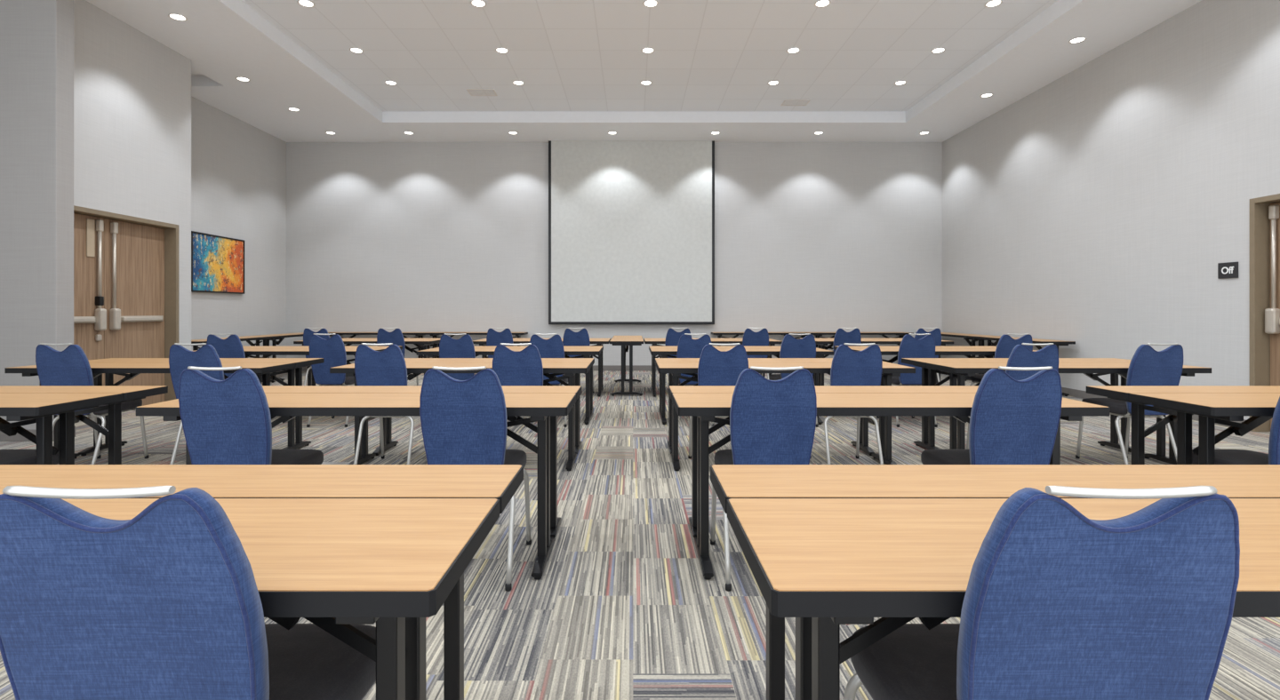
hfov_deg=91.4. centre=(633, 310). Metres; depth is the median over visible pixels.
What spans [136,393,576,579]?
table
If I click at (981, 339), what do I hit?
table
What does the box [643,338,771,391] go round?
table
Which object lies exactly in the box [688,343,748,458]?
banquet chair
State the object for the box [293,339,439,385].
table
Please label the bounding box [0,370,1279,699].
floor
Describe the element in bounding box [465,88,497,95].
ceiling vent
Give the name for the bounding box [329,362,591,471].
table
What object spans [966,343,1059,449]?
banquet chair
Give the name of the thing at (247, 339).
table
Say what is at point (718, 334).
table
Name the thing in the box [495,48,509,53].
recessed light
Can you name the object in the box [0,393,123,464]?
table
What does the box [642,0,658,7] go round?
recessed light
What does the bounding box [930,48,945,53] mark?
recessed light
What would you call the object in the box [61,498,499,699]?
table
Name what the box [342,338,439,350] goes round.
table
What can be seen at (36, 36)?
wall
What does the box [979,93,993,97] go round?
recessed light
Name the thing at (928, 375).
table
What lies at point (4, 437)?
baseboard
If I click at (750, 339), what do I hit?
banquet chair
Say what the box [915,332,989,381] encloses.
table
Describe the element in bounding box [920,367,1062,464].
banquet chair
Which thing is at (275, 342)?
table
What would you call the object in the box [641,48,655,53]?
recessed light
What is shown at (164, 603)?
banquet chair
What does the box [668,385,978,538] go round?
table
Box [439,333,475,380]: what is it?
banquet chair
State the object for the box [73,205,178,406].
door
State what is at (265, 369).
table
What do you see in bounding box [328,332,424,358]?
table
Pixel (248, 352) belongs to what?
table
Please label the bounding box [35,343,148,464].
banquet chair
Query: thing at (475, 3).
recessed light
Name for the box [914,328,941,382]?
banquet chair
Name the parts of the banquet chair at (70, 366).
leg, handle, backrest, seat frame, leg, leg, seat, leg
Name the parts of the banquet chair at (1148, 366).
leg, seat, leg, leg, seat frame, backrest, handle, leg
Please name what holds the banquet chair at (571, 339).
on the floor
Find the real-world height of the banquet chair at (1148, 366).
0.924 m
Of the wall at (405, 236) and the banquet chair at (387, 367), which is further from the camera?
the wall at (405, 236)
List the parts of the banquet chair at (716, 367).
leg, backrest, handle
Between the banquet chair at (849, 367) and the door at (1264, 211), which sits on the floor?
the banquet chair at (849, 367)
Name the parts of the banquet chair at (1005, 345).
seat, backrest, handle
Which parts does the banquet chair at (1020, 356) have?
leg, backrest, handle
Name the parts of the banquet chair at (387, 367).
leg, handle, backrest, leg, leg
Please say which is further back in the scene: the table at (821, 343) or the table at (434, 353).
the table at (821, 343)
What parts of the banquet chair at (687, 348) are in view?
backrest, handle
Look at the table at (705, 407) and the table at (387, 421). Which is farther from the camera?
the table at (387, 421)
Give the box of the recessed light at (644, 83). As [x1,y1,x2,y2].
[640,80,652,85]
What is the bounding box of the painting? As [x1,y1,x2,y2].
[191,231,244,294]
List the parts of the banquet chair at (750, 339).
backrest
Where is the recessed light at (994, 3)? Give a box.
[984,0,1002,7]
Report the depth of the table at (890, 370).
4.59 m
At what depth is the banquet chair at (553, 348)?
6.14 m
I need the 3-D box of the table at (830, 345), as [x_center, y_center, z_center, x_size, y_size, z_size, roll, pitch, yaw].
[3.345,0.780,8.972,1.830,0.740,0.454,0,0,0]
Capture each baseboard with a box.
[0,425,75,441]
[302,365,657,370]
[975,373,1246,427]
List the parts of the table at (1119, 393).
leg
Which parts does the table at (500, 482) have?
leg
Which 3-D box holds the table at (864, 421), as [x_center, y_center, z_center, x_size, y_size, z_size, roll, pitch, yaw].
[1.097,0.780,5.127,1.830,0.740,0.454,0,0,0]
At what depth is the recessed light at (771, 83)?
9.31 m
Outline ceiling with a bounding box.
[85,0,1202,142]
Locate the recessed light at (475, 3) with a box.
[470,0,486,7]
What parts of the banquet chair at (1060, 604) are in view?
leg, seat, backrest, handle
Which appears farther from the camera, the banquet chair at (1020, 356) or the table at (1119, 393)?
the banquet chair at (1020, 356)
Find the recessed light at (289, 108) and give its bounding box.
[288,107,300,111]
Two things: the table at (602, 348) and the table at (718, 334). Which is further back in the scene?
the table at (718, 334)
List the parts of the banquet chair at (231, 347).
handle, backrest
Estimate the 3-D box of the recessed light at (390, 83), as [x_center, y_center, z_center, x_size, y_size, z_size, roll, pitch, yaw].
[-3.610,-3.389,9.310,0.176,0.007,0.176,0,0,0]
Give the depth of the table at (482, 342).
8.43 m
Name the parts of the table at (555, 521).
leg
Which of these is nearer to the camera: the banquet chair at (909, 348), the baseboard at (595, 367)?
the banquet chair at (909, 348)
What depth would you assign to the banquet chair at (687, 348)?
6.13 m
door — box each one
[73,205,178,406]
[1249,193,1279,431]
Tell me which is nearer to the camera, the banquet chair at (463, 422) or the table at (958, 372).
the banquet chair at (463, 422)
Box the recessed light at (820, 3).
[814,0,831,7]
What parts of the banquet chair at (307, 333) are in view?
leg, backrest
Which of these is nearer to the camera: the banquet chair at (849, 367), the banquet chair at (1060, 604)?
the banquet chair at (1060, 604)
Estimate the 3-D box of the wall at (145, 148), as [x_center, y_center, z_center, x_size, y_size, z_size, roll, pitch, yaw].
[-6.235,-1.172,8.790,1.150,4.644,6.220,0,0,0]
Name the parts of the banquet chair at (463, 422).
handle, backrest, leg, seat, leg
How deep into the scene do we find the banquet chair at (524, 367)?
4.33 m
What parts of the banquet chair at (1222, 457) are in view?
seat, backrest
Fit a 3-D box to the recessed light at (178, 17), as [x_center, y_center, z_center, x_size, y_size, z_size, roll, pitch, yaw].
[-4.970,-3.200,6.820,0.176,0.007,0.176,0,0,0]
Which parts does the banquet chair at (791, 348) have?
seat, backrest, handle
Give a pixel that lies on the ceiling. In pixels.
(581, 65)
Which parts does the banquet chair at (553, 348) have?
handle, backrest, leg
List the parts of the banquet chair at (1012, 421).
seat, backrest, handle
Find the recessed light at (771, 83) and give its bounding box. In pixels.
[768,80,779,85]
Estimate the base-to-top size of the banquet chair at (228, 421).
0.924 m
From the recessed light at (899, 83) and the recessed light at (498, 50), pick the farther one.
the recessed light at (899, 83)
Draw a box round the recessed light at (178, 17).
[168,13,187,21]
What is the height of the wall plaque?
0.156 m
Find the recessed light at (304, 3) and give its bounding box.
[296,0,315,7]
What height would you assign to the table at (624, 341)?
0.740 m
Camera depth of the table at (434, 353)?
6.38 m
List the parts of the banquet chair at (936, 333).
backrest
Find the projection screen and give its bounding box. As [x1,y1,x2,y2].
[548,140,714,324]
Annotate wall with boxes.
[0,0,73,430]
[73,0,286,358]
[286,142,942,365]
[942,0,1279,419]
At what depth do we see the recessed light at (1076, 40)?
7.40 m
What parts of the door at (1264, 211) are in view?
vertical rod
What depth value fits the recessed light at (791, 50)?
8.14 m
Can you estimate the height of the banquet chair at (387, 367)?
0.924 m
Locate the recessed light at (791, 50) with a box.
[786,48,799,53]
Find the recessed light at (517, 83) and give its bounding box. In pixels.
[512,80,524,85]
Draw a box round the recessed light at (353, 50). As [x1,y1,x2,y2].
[349,48,363,53]
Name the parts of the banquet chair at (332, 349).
leg, handle, backrest, seat frame, leg, seat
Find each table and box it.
[0,385,167,464]
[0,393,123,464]
[0,464,523,699]
[4,362,295,458]
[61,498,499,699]
[78,358,324,455]
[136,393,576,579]
[191,336,279,383]
[192,348,385,419]
[242,346,402,358]
[258,332,329,381]
[262,385,581,538]
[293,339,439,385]
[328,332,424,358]
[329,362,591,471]
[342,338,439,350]
[372,358,594,455]
[416,348,601,424]
[424,332,527,348]
[435,346,603,415]
[472,339,609,397]
[483,338,611,391]
[609,336,643,396]
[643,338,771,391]
[644,339,782,397]
[648,346,816,415]
[650,348,833,424]
[654,358,886,455]
[656,362,915,471]
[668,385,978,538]
[672,393,1109,579]
[710,332,813,346]
[710,464,1279,699]
[727,498,1279,699]
[798,338,902,350]
[813,332,913,348]
[815,339,953,385]
[833,346,996,358]
[850,348,1037,424]
[901,358,1131,452]
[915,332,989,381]
[926,362,1211,464]
[967,336,1075,396]
[1086,385,1279,464]
[1128,393,1279,464]
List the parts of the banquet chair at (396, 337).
backrest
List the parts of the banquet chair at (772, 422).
leg, seat, leg, backrest, handle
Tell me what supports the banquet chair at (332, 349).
on the floor
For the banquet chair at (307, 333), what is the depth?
8.17 m
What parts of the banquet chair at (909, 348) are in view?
seat, leg, backrest, handle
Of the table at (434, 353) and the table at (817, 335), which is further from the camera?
the table at (817, 335)
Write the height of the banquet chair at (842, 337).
0.924 m
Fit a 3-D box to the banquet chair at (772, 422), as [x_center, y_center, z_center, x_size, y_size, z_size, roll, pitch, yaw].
[0.577,0.688,2.793,0.399,0.924,0.581,0,0,0]
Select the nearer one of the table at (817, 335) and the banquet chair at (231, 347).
the banquet chair at (231, 347)
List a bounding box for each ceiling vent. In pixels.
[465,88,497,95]
[780,99,810,105]
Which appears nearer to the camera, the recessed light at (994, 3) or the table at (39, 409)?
the table at (39, 409)
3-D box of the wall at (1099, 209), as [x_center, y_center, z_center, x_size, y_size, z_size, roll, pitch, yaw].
[5.980,-1.172,5.200,0.200,4.644,13.400,0,0,0]
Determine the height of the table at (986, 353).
0.740 m
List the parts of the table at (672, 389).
leg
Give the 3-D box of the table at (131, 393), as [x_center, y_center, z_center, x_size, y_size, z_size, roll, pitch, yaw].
[-3.435,0.780,3.245,1.830,0.740,0.291,0,0,0]
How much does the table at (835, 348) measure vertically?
0.740 m
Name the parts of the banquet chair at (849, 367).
leg, backrest, leg, handle, leg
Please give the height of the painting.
0.904 m
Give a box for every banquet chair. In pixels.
[0,449,59,464]
[0,486,375,699]
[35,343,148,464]
[168,343,224,464]
[178,367,323,464]
[206,333,271,385]
[303,328,329,385]
[306,333,354,427]
[353,343,414,464]
[376,328,418,385]
[419,367,531,591]
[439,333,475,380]
[486,328,513,358]
[492,343,543,449]
[526,333,567,427]
[562,328,593,392]
[664,328,691,358]
[676,333,714,426]
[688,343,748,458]
[710,367,816,591]
[742,328,768,379]
[769,333,818,427]
[810,343,883,464]
[832,328,861,354]
[843,486,1239,699]
[876,333,937,427]
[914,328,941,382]
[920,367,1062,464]
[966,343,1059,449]
[969,333,1032,385]
[1075,343,1183,464]
[1192,396,1279,464]
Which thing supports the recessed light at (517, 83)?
in the ceiling
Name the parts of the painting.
frame, frame, frame, frame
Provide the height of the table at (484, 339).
0.740 m
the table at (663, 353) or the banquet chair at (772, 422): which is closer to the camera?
the banquet chair at (772, 422)
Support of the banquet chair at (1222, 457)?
on the floor
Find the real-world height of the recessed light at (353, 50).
0.007 m
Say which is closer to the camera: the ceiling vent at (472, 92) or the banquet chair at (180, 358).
the banquet chair at (180, 358)
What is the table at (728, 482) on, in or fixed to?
on the floor
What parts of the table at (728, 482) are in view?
leg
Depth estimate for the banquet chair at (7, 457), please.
2.89 m
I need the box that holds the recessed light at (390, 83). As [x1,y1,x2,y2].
[384,80,397,85]
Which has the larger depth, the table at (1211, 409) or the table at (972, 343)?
the table at (972, 343)
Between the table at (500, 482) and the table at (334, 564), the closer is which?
the table at (334, 564)
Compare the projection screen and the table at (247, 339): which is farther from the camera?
the projection screen
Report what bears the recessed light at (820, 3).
in the ceiling
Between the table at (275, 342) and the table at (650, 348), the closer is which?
the table at (650, 348)
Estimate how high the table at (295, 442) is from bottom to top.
0.740 m
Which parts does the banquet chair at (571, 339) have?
backrest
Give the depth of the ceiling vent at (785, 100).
10.18 m
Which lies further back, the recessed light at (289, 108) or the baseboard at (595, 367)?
the baseboard at (595, 367)
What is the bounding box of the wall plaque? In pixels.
[1217,262,1238,279]
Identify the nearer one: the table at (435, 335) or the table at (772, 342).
the table at (772, 342)
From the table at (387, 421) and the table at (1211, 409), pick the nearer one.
the table at (1211, 409)
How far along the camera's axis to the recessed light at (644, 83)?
9.31 m
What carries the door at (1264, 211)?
in the wall at (1099, 209)
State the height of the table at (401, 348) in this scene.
0.740 m
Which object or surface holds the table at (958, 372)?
on the floor
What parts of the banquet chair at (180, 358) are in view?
leg, handle, backrest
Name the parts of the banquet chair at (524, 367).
handle, backrest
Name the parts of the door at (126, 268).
pale door plate, vertical rod, vertical rod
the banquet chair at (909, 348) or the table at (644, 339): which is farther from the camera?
the table at (644, 339)
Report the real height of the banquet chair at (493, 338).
0.924 m
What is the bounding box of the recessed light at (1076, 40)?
[1068,36,1086,43]
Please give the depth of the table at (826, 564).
1.07 m
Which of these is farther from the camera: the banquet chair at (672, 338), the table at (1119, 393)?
the banquet chair at (672, 338)
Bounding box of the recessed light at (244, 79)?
[235,76,250,81]
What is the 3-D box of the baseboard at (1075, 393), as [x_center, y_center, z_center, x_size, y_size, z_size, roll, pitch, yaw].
[5.872,1.100,5.192,0.015,0.100,13.385,0,0,0]
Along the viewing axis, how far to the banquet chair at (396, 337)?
8.18 m
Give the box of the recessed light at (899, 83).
[894,80,906,85]
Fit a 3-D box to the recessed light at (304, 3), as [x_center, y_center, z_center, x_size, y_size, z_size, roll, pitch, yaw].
[-3.610,-3.389,6.900,0.176,0.007,0.176,0,0,0]
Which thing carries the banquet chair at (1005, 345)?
on the floor
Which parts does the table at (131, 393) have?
leg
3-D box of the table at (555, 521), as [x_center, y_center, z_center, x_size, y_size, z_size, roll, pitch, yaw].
[-1.195,0.780,3.245,1.830,0.740,0.291,0,0,0]
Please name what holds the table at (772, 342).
on the floor
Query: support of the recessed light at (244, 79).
in the ceiling
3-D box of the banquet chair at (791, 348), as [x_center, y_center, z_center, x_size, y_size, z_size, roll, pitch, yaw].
[1.625,0.688,6.383,0.399,0.924,0.581,0,0,0]
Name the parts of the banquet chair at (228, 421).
handle, backrest, seat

